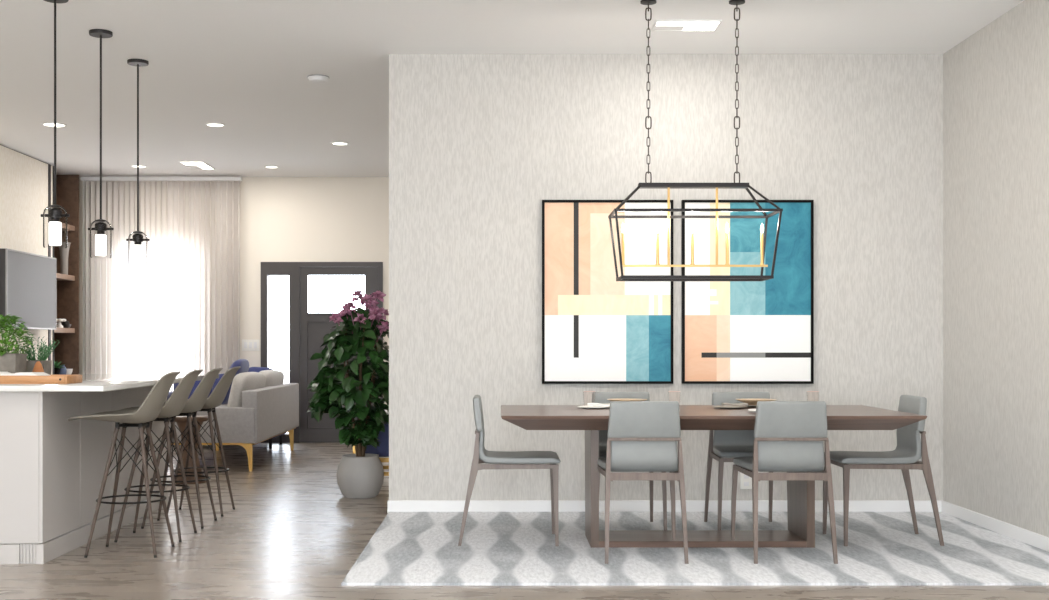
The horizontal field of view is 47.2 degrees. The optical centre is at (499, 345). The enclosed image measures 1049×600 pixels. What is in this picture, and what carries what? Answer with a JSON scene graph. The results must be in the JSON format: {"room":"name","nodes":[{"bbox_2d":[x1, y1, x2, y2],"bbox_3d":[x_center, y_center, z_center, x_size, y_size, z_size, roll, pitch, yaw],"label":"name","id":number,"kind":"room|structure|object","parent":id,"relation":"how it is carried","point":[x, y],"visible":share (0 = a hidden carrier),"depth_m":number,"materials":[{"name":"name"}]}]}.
{"room":"dining room","nodes":[
{"label":"dining room","id":0,"kind":"room"},
{"bbox_2d":[0,145,52,374],"bbox_3d":[-4.850,-0.409,4.930,0.120,3.038,15.860,0,0,0],"label":"wall","id":1,"kind":"structure","parent":0,"point":[23,178],"depth_m":12.09,"materials":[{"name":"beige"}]},
{"bbox_2d":[0,248,55,329],"bbox_3d":[-4.707,-0.542,11.880,0.166,0.745,1.260,0,0,0],"label":"television","id":2,"kind":"object","parent":1,"relation":"attached to","point":[27,280],"visible":0.85,"depth_m":11.78,"materials":[{"name":"grey"}]},
{"bbox_2d":[48,164,53,374],"bbox_3d":[-4.784,-0.409,12.790,0.012,3.038,0.140,0,0,0],"label":"trim","id":3,"kind":"structure","parent":1,"relation":"attached to","point":[49,165],"depth_m":12.73,"materials":[{"name":"grey"}]},
{"bbox_2d":[79,177,388,403],"bbox_3d":[-2.265,-0.415,13.860,5.970,3.050,0.140,0,0,0],"label":"wall","id":4,"kind":"structure","parent":0,"point":[283,219],"depth_m":13.79,"materials":[{"name":"white paint"}]},
{"bbox_2d":[242,339,258,350],"bbox_3d":[-2.865,-0.010,13.784,0.200,0.130,0.013,0,0,0],"label":"switch plate","id":5,"kind":"object","parent":4,"relation":"attached to","point":[247,344],"visible":1,"depth_m":13.78,"materials":[{"name":"white plastic"}]},
{"bbox_2d":[261,262,382,442],"bbox_3d":[-2.046,0.072,13.820,1.402,2.075,0.180,0,0,0],"label":"door","id":6,"kind":"structure","parent":4,"relation":"in","point":[307,331],"depth_m":13.79,"materials":[{"name":"grey wood"}]},
{"bbox_2d":[0,0,1023,176],"bbox_3d":[-1.100,-1.990,5.450,8.400,0.100,17.100,0,0,0],"label":"ceiling","id":7,"kind":"structure","parent":0,"point":[244,66],"depth_m":7.88,"materials":[{"name":"white paint"}]},
{"bbox_2d":[41,122,66,126],"bbox_3d":[-3.900,-1.935,10.500,0.210,0.010,0.210,0,0,0],"label":"recessed light","id":8,"kind":"object","parent":7,"relation":"in","point":[49,124],"visible":0.89,"depth_m":10.48,"materials":[{"name":"white"}]},
{"bbox_2d":[41,0,69,247],"bbox_3d":[-2.465,-1.242,6.650,0.139,1.395,0.139,0,0,39],"label":"pendant light","id":9,"kind":"object","parent":7,"relation":"hanging from","point":[55,227],"visible":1,"depth_m":6.64,"materials":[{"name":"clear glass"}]},
{"bbox_2d":[48,208,61,221],"bbox_3d":[-2.465,-0.724,6.650,0.072,0.083,0.072,0,0,0],"label":"socket","id":10,"kind":"object","parent":9,"relation":"attached to","point":[55,214],"depth_m":6.63,"materials":[{"name":"black metal"}]},
{"bbox_2d":[43,206,66,247],"bbox_3d":[-2.465,-0.659,6.650,0.127,0.228,0.127,0,0,0],"label":"glass jar","id":11,"kind":"object","parent":9,"relation":"on","point":[55,227],"depth_m":6.62,"materials":[{"name":"glass"}]},
{"bbox_2d":[88,29,113,257],"bbox_3d":[-2.465,-1.242,7.410,0.139,1.395,0.139,0,0,39],"label":"pendant light","id":12,"kind":"object","parent":7,"relation":"hanging from","point":[100,226],"visible":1,"depth_m":7.40,"materials":[{"name":"black metal"}]},
{"bbox_2d":[95,222,106,234],"bbox_3d":[-2.465,-0.724,7.410,0.072,0.083,0.072,0,0,0],"label":"socket","id":13,"kind":"object","parent":12,"relation":"attached to","point":[100,227],"depth_m":7.39,"materials":[{"name":"black metal"}]},
{"bbox_2d":[90,221,111,257],"bbox_3d":[-2.465,-0.659,7.410,0.127,0.228,0.127,0,0,0],"label":"glass jar","id":14,"kind":"object","parent":12,"relation":"on","point":[100,238],"depth_m":7.39,"materials":[{"name":"glass"}]},
{"bbox_2d":[126,59,149,265],"bbox_3d":[-2.465,-1.242,8.170,0.139,1.395,0.139,0,0,39],"label":"pendant light","id":15,"kind":"object","parent":7,"relation":"hanging from","point":[138,239],"visible":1,"depth_m":8.16,"materials":[{"name":"black metal"}]},
{"bbox_2d":[132,234,142,244],"bbox_3d":[-2.465,-0.724,8.170,0.072,0.083,0.072,0,0,0],"label":"socket","id":16,"kind":"object","parent":15,"relation":"attached to","point":[137,238],"depth_m":8.14,"materials":[{"name":"black metal"}]},
{"bbox_2d":[128,233,147,265],"bbox_3d":[-2.465,-0.659,8.170,0.127,0.228,0.127,0,0,0],"label":"glass jar","id":17,"kind":"object","parent":15,"relation":"on","point":[138,239],"depth_m":8.15,"materials":[{"name":"glass"}]},
{"bbox_2d":[131,165,146,167],"bbox_3d":[-3.890,-1.935,12.930,0.170,0.010,0.170,0,0,0],"label":"recessed light","id":18,"kind":"object","parent":7,"relation":"in","point":[135,166],"visible":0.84,"depth_m":12.94,"materials":[{"name":"white"}]},
{"bbox_2d":[81,176,241,390],"bbox_3d":[-3.850,-0.425,13.660,1.820,3.030,0.084,0,0,0],"label":"curtain","id":19,"kind":"object","parent":7,"relation":"hanging from","point":[180,311],"visible":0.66,"depth_m":13.66,"materials":[{"name":"fabric"}]},
{"bbox_2d":[179,161,214,169],"bbox_3d":[-3.240,-1.935,12.850,0.254,0.010,0.544,0,0,0],"label":"recessed light","id":20,"kind":"object","parent":7,"relation":"in","point":[194,165],"visible":1,"depth_m":12.85,"materials":[{"name":"white"}]},
{"bbox_2d":[205,122,224,126],"bbox_3d":[-2.490,-1.935,10.500,0.170,0.010,0.170,0,0,0],"label":"recessed light","id":21,"kind":"object","parent":7,"relation":"in","point":[212,124],"visible":1,"depth_m":10.48,"materials":[{"name":"white"}]},
{"bbox_2d":[307,74,328,82],"bbox_3d":[-1.310,-1.924,8.650,0.158,0.032,0.158,0,0,0],"label":"smoke detector","id":22,"kind":"object","parent":7,"relation":"attached to","point":[316,78],"visible":1,"depth_m":8.60,"materials":[{"name":"white plastic"}]},
{"bbox_2d":[331,142,348,144],"bbox_3d":[-1.530,-1.935,11.470,0.170,0.010,0.170,0,0,0],"label":"recessed light","id":23,"kind":"object","parent":7,"relation":"in","point":[333,143],"visible":1,"depth_m":11.47,"materials":[{"name":"white"}]},
{"bbox_2d":[651,20,721,30],"bbox_3d":[1.125,-1.935,7.250,0.394,0.010,0.224,0,0,0],"label":"recessed light","id":24,"kind":"object","parent":7,"relation":"in","point":[659,25],"visible":1,"depth_m":7.24,"materials":[{"name":"white"}]},
{"bbox_2d":[608,0,782,280],"bbox_3d":[1.087,-1.156,6.750,0.922,1.568,0.365,0,0,0],"label":"chandelier","id":25,"kind":"object","parent":7,"relation":"hanging from","point":[668,186],"visible":1,"depth_m":6.74,"materials":[{"name":"black metal"}]},
{"bbox_2d":[621,224,624,264],"bbox_3d":[0.692,-0.574,6.750,0.024,0.235,0.023,0,0,0],"label":"candle","id":26,"kind":"object","parent":25,"relation":"on","point":[623,228],"depth_m":6.74,"materials":[{"name":"gold metal"}]},
{"bbox_2d":[656,223,659,264],"bbox_3d":[0.887,-0.574,6.750,0.024,0.235,0.023,0,0,0],"label":"candle","id":27,"kind":"object","parent":25,"relation":"on","point":[657,227],"depth_m":6.74,"materials":[{"name":"gold metal"}]},
{"bbox_2d":[690,223,694,264],"bbox_3d":[1.083,-0.574,6.750,0.024,0.235,0.023,0,0,0],"label":"candle","id":28,"kind":"object","parent":25,"relation":"on","point":[692,227],"depth_m":6.74,"materials":[{"name":"gold metal"}]},
{"bbox_2d":[725,223,728,264],"bbox_3d":[1.278,-0.574,6.750,0.024,0.235,0.023,0,0,0],"label":"candle","id":29,"kind":"object","parent":25,"relation":"on","point":[727,228],"depth_m":6.74,"materials":[{"name":"gold metal"}]},
{"bbox_2d":[760,224,763,264],"bbox_3d":[1.474,-0.574,6.750,0.024,0.235,0.023,0,0,0],"label":"candle","id":30,"kind":"object","parent":25,"relation":"on","point":[762,228],"depth_m":6.74,"materials":[{"name":"gold metal"}]},
{"bbox_2d":[0,443,1048,599],"bbox_3d":[-1.100,1.170,5.450,8.400,0.120,17.100,0,0,0],"label":"floor","id":31,"kind":"structure","parent":0,"point":[291,533],"depth_m":6.12,"materials":[{"name":"brown wood"}]},
{"bbox_2d":[54,175,78,374],"bbox_3d":[-4.945,-0.410,13.210,0.390,3.040,0.680,0,0,0],"label":"shelving unit","id":32,"kind":"object","parent":31,"relation":"on","point":[66,352],"visible":0.21,"depth_m":13.52,"materials":[{"name":"brown wood"}]},
{"bbox_2d":[54,361,64,374],"bbox_3d":[-4.874,0.240,13.167,0.203,0.200,0.255,0,0,21],"label":"potted plant","id":33,"kind":"object","parent":32,"relation":"on","point":[57,367],"visible":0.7,"depth_m":13.15,"materials":[{"name":"green plant"}]},
{"bbox_2d":[56,319,65,327],"bbox_3d":[-4.860,-0.251,13.240,0.150,0.102,0.138,0,0,0],"label":"ornament","id":34,"kind":"object","parent":32,"relation":"on","point":[59,325],"visible":0.84,"depth_m":13.21,"materials":[{"name":"white ceramic"}]},
{"bbox_2d":[60,365,66,374],"bbox_3d":[-4.860,0.275,13.310,0.104,0.130,0.104,0,0,0],"label":"jar","id":35,"kind":"object","parent":32,"relation":"on","point":[63,371],"visible":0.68,"depth_m":13.28,"materials":[{"name":"blue ceramic"}]},
{"bbox_2d":[59,242,70,274],"bbox_3d":[-4.865,-0.973,13.400,0.148,0.365,0.148,0,0,0],"label":"vase","id":36,"kind":"object","parent":32,"relation":"on","point":[64,252],"visible":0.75,"depth_m":13.36,"materials":[{"name":"grey ceramic"}]},
{"bbox_2d":[61,321,69,327],"bbox_3d":[-4.845,-0.240,13.385,0.088,0.080,0.088,0,0,0],"label":"pot","id":37,"kind":"object","parent":32,"relation":"on","point":[66,324],"visible":0.77,"depth_m":13.35,"materials":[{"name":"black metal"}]},
{"bbox_2d":[66,369,72,374],"bbox_3d":[-4.850,0.297,13.445,0.124,0.085,0.124,0,0,0],"label":"bowl","id":38,"kind":"object","parent":32,"relation":"on","point":[69,371],"visible":0.45,"depth_m":13.41,"materials":[{"name":"white ceramic"}]},
{"bbox_2d":[0,386,167,563],"bbox_3d":[-2.626,0.670,7.251,0.608,0.880,2.298,0,0,0],"label":"kitchen island","id":39,"kind":"object","parent":31,"relation":"on","point":[52,467],"visible":0.65,"depth_m":6.36,"materials":[{"name":"grey paint"}]},
{"bbox_2d":[0,374,218,391],"bbox_3d":[-2.490,0.215,7.300,0.980,0.030,2.500,0,0,0],"label":"island countertop","id":40,"kind":"structure","parent":39,"relation":"on","point":[90,382],"depth_m":6.40,"materials":[{"name":"white stone"}]},
{"bbox_2d":[0,314,35,372],"bbox_3d":[-2.816,0.010,6.809,0.344,0.380,0.293,0,0,0],"label":"potted herb","id":41,"kind":"object","parent":40,"relation":"on","point":[15,361],"visible":1,"depth_m":6.78,"materials":[{"name":"plant"}]},
{"bbox_2d":[0,353,26,372],"bbox_3d":[-2.820,0.121,6.820,0.200,0.158,0.160,0,0,0],"label":"planter","id":42,"kind":"object","parent":41,"relation":"on","point":[9,362],"depth_m":6.74,"materials":[{"name":"concrete"}]},
{"bbox_2d":[32,361,44,372],"bbox_3d":[-2.655,0.144,6.900,0.092,0.112,0.092,0,0,0],"label":"cone","id":43,"kind":"object","parent":40,"relation":"on","point":[38,367],"visible":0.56,"depth_m":6.88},
{"bbox_2d":[19,336,59,374],"bbox_3d":[-2.721,0.071,7.058,0.243,0.258,0.230,0,0,0],"label":"potted herb","id":44,"kind":"object","parent":40,"relation":"on","point":[46,364],"visible":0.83,"depth_m":7.04,"materials":[{"name":"plant"}]},
{"bbox_2d":[26,360,51,374],"bbox_3d":[-2.720,0.142,7.060,0.122,0.115,0.120,0,0,0],"label":"planter","id":45,"kind":"object","parent":44,"relation":"on","point":[46,364],"depth_m":7.01,"materials":[{"name":"concrete"}]},
{"bbox_2d":[0,375,81,383],"bbox_3d":[-2.600,0.178,6.438,0.636,0.044,0.244,0,0,0],"label":"serving tray","id":46,"kind":"object","parent":40,"relation":"on","point":[53,379],"visible":0.98,"depth_m":6.32,"materials":[{"name":"brown wood"}]},
{"bbox_2d":[0,372,50,375],"bbox_3d":[-2.660,0.160,6.440,0.500,0.049,0.190,0,0,0],"label":"folded cloth","id":47,"kind":"object","parent":46,"relation":"in","point":[1,373],"visible":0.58,"depth_m":6.35,"materials":[{"name":"white fabric"}]},
{"bbox_2d":[67,371,180,557],"bbox_3d":[-2.007,0.625,6.465,0.536,0.975,0.454,0,0,0],"label":"bar stool","id":48,"kind":"object","parent":31,"relation":"on","point":[152,405],"visible":1,"depth_m":6.38,"materials":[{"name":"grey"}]},
{"bbox_2d":[106,369,202,542],"bbox_3d":[-2.007,0.625,6.955,0.536,0.975,0.454,0,0,0],"label":"bar stool","id":49,"kind":"object","parent":31,"relation":"on","point":[175,404],"visible":0.82,"depth_m":6.87,"materials":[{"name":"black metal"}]},
{"bbox_2d":[130,368,222,528],"bbox_3d":[-2.007,0.625,7.460,0.536,0.975,0.454,0,0,0],"label":"bar stool","id":50,"kind":"object","parent":31,"relation":"on","point":[197,400],"visible":0.72,"depth_m":7.38,"materials":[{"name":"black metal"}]},
{"bbox_2d":[175,415,208,483],"bbox_3d":[-2.520,0.840,9.750,0.300,0.540,0.300,0,0,0],"label":"side table","id":51,"kind":"object","parent":31,"relation":"on","point":[181,421],"visible":0.45,"depth_m":9.68,"materials":[{"name":"brown wood"}]},
{"bbox_2d":[164,366,240,516],"bbox_3d":[-2.007,0.625,7.980,0.536,0.975,0.454,0,0,0],"label":"bar stool","id":52,"kind":"object","parent":31,"relation":"on","point":[218,394],"visible":0.73,"depth_m":7.90,"materials":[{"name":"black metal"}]},
{"bbox_2d":[167,383,286,448],"bbox_3d":[-3.080,0.740,13.217,1.360,0.740,0.725,0,0,0],"label":"sofa","id":53,"kind":"object","parent":31,"relation":"on","point":[170,392],"visible":0.02,"depth_m":13.37,"materials":[{"name":"blue fabric"}]},
{"bbox_2d":[174,380,200,398],"bbox_3d":[-3.430,0.500,13.250,0.335,0.322,0.158,0,0,0],"label":"cushion","id":54,"kind":"object","parent":53,"relation":"on","point":[196,384],"visible":0.06,"depth_m":13.20,"materials":[{"name":"blue fabric"}]},
{"bbox_2d":[212,374,223,390],"bbox_3d":[-3.010,0.480,13.250,0.337,0.361,0.164,0,0,0],"label":"cushion","id":55,"kind":"object","parent":53,"relation":"on","point":[217,380],"visible":0.07,"depth_m":13.22,"materials":[{"name":"blue fabric"}]},
{"bbox_2d":[248,367,272,371],"bbox_3d":[-2.660,0.445,13.250,0.342,0.430,0.175,0,0,0],"label":"cushion","id":56,"kind":"object","parent":53,"relation":"on","point":[251,369],"visible":0.16,"depth_m":13.26,"materials":[{"name":"blue fabric"}]},
{"bbox_2d":[169,370,298,471],"bbox_3d":[-2.605,0.677,11.685,0.930,0.866,2.230,0,0,0],"label":"sofa","id":57,"kind":"object","parent":31,"relation":"on","point":[259,408],"visible":0.79,"depth_m":10.74,"materials":[{"name":"grey fabric"}]},
{"bbox_2d":[222,359,248,404],"bbox_3d":[-2.730,0.365,12.300,0.252,0.466,0.560,0,0,0],"label":"cushion","id":58,"kind":"object","parent":57,"relation":"on","point":[243,363],"visible":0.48,"depth_m":12.11,"materials":[{"name":"blue fabric"}]},
{"bbox_2d":[227,372,265,406],"bbox_3d":[-2.360,0.455,11.193,0.226,0.423,0.976,0,0,0],"label":"cushion","id":59,"kind":"object","parent":57,"relation":"on","point":[244,381],"depth_m":10.75,"materials":[{"name":"grey fabric"}]},
{"bbox_2d":[258,370,283,386],"bbox_3d":[-2.360,0.455,12.177,0.226,0.423,0.976,0,0,0],"label":"cushion","id":60,"kind":"object","parent":57,"relation":"on","point":[273,377],"depth_m":11.97,"materials":[{"name":"grey fabric"}]},
{"bbox_2d":[306,290,388,497],"bbox_3d":[-1.035,0.349,8.854,0.754,1.521,0.716,0,0,36],"label":"potted plant","id":61,"kind":"object","parent":31,"relation":"on","point":[360,474],"visible":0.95,"depth_m":8.72,"materials":[{"name":"green plant"}]},
{"bbox_2d":[353,422,388,475],"bbox_3d":[-0.593,0.838,9.637,1.115,0.545,0.535,0,0,0],"label":"armchair","id":62,"kind":"object","parent":31,"relation":"on","point":[383,450],"visible":0.06,"depth_m":9.40,"materials":[{"name":"blue fabric"}]},
{"bbox_2d":[341,512,1048,585],"bbox_3d":[1.095,1.103,6.756,3.661,0.013,2.392,0,0,0],"label":"area rug","id":63,"kind":"object","parent":31,"relation":"on","point":[407,548],"visible":0.91,"depth_m":6.26,"materials":[{"name":"grey fabric"}]},
{"bbox_2d":[458,395,560,545],"bbox_3d":[0.052,0.691,6.800,0.565,0.815,0.447,0,0,0],"label":"dining chair","id":64,"kind":"object","parent":63,"relation":"on","point":[550,460],"visible":1,"depth_m":6.60,"materials":[{"name":"grey fabric"}]},
{"bbox_2d":[592,392,666,529],"bbox_3d":[0.745,0.691,7.223,0.447,0.815,0.565,0,0,0],"label":"dining chair","id":65,"kind":"object","parent":63,"relation":"on","point":[599,397],"visible":0.22,"depth_m":7.38,"materials":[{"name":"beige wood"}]},
{"bbox_2d":[597,401,688,563],"bbox_3d":[0.740,0.691,6.330,0.447,0.815,0.565,0,0,0],"label":"dining chair","id":66,"kind":"object","parent":63,"relation":"on","point":[643,436],"visible":1,"depth_m":6.14,"materials":[{"name":"grey fabric"}]},
{"bbox_2d":[501,405,926,547],"bbox_3d":[1.105,0.729,6.750,2.200,0.738,1.120,0,0,0],"label":"dining table","id":67,"kind":"object","parent":63,"relation":"on","point":[800,533],"visible":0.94,"depth_m":6.54,"materials":[{"name":"brown wood"}]},
{"bbox_2d":[577,406,609,408],"bbox_3d":[0.545,0.354,6.920,0.200,0.012,0.200,0,0,0],"label":"plate","id":68,"kind":"object","parent":67,"relation":"on","point":[585,407],"visible":0.89,"depth_m":6.87,"materials":[{"name":"white ceramic"}]},
{"bbox_2d":[587,403,609,405],"bbox_3d":[0.575,0.338,6.920,0.140,0.018,0.070,0,0,0],"label":"napkin","id":69,"kind":"object","parent":68,"relation":"on","point":[588,404],"visible":0.91,"depth_m":6.88,"materials":[{"name":"white fabric"}]},
{"bbox_2d":[712,406,746,408],"bbox_3d":[1.325,0.354,6.920,0.200,0.012,0.200,0,0,0],"label":"plate","id":70,"kind":"object","parent":67,"relation":"on","point":[721,407],"visible":0.97,"depth_m":6.87,"materials":[{"name":"beige ceramic"}]},
{"bbox_2d":[722,403,747,405],"bbox_3d":[1.355,0.338,6.920,0.140,0.018,0.070,0,0,0],"label":"napkin","id":71,"kind":"object","parent":70,"relation":"on","point":[728,404],"visible":1,"depth_m":6.88,"materials":[{"name":"beige fabric"}]},
{"bbox_3d":[1.500,0.353,7.130,0.290,0.014,0.290,0,0,0],"label":"charger plate","id":72,"kind":"object","parent":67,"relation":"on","visible":0},
{"bbox_2d":[736,398,775,404],"bbox_3d":[1.520,0.336,7.130,0.240,0.037,0.240,0,0,0],"label":"shallow bowl","id":73,"kind":"object","parent":72,"relation":"on","point":[751,401],"visible":0.58,"depth_m":7.08,"materials":[{"name":"beige ceramic"}]},
{"bbox_3d":[0.735,0.353,7.130,0.290,0.014,0.290,0,0,0],"label":"charger plate","id":74,"kind":"object","parent":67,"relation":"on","visible":0},
{"bbox_2d":[607,398,646,400],"bbox_3d":[0.755,0.336,7.130,0.240,0.037,0.240,0,0,0],"label":"shallow bowl","id":75,"kind":"object","parent":74,"relation":"on","point":[620,399],"visible":0.41,"depth_m":7.16,"materials":[{"name":"beige ceramic"}]},
{"bbox_2d":[704,392,772,529],"bbox_3d":[1.487,0.691,7.223,0.447,0.815,0.565,0,0,0],"label":"dining chair","id":76,"kind":"object","parent":63,"relation":"on","point":[726,445],"visible":0.41,"depth_m":7.37,"materials":[{"name":"grey fabric"}]},
{"bbox_2d":[731,401,837,563],"bbox_3d":[1.493,0.691,6.330,0.447,0.815,0.565,0,0,0],"label":"dining chair","id":77,"kind":"object","parent":63,"relation":"on","point":[789,436],"visible":1,"depth_m":6.14,"materials":[{"name":"grey fabric"}]},
{"bbox_2d":[823,395,943,545],"bbox_3d":[2.158,0.691,6.800,0.565,0.815,0.447,0,0,0],"label":"dining chair","id":78,"kind":"object","parent":63,"relation":"on","point":[910,448],"visible":0.84,"depth_m":6.62,"materials":[{"name":"grey fabric"}]},
{"bbox_2d":[389,54,942,500],"bbox_3d":[1.103,-0.415,8.040,3.682,3.050,0.140,0,0,0],"label":"wall","id":79,"kind":"structure","parent":0,"point":[478,142],"depth_m":7.97,"materials":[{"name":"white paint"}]},
{"bbox_2d":[542,200,672,383],"bbox_3d":[0.712,-0.358,7.949,0.868,1.216,0.037,0,0,0],"label":"painting","id":80,"kind":"object","parent":79,"relation":"attached to","point":[597,328],"visible":0.99,"depth_m":7.94,"materials":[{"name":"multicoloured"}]},
{"bbox_2d":[387,500,941,512],"bbox_3d":[1.090,1.067,7.962,3.676,0.085,0.016,0,0,0],"label":"baseboard","id":81,"kind":"structure","parent":79,"relation":"attached to","point":[392,505],"depth_m":7.95,"materials":[{"name":"white"}]},
{"bbox_2d":[740,472,751,488],"bbox_3d":[1.635,0.890,7.965,0.080,0.120,0.010,0,0,0],"label":"wall outlet","id":82,"kind":"object","parent":79,"relation":"attached to","point":[745,481],"visible":0.67,"depth_m":7.96,"materials":[{"name":"white plastic"}]},
{"bbox_2d":[681,200,813,383],"bbox_3d":[1.639,-0.358,7.949,0.868,1.216,0.037,0,0,0],"label":"painting","id":83,"kind":"object","parent":79,"relation":"attached to","point":[733,332],"visible":0.96,"depth_m":7.94,"materials":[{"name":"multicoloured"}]},
{"bbox_2d":[943,0,1048,536],"bbox_3d":[3.004,-0.415,2.555,0.120,3.050,11.110,0,0,0],"label":"wall","id":84,"kind":"structure","parent":0,"point":[996,80],"depth_m":7.07,"materials":[{"name":"beige paint"}]},
{"bbox_2d":[942,500,1048,551],"bbox_3d":[2.936,1.067,2.535,0.016,0.085,10.870,0,0,0],"label":"baseboard","id":85,"kind":"structure","parent":84,"relation":"attached to","point":[1037,540],"depth_m":7.05,"materials":[{"name":"white"}]},
{"label":"outside","id":86,"kind":"structure","parent":0,"visible":0},
{"bbox_2d":[281,371,288,432],"bbox_3d":[0.000,1.320,37.000,60.000,0.180,46.000,0,0,0],"label":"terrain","id":87,"kind":"structure","parent":86,"point":[286,373],"depth_m":48.39,"materials":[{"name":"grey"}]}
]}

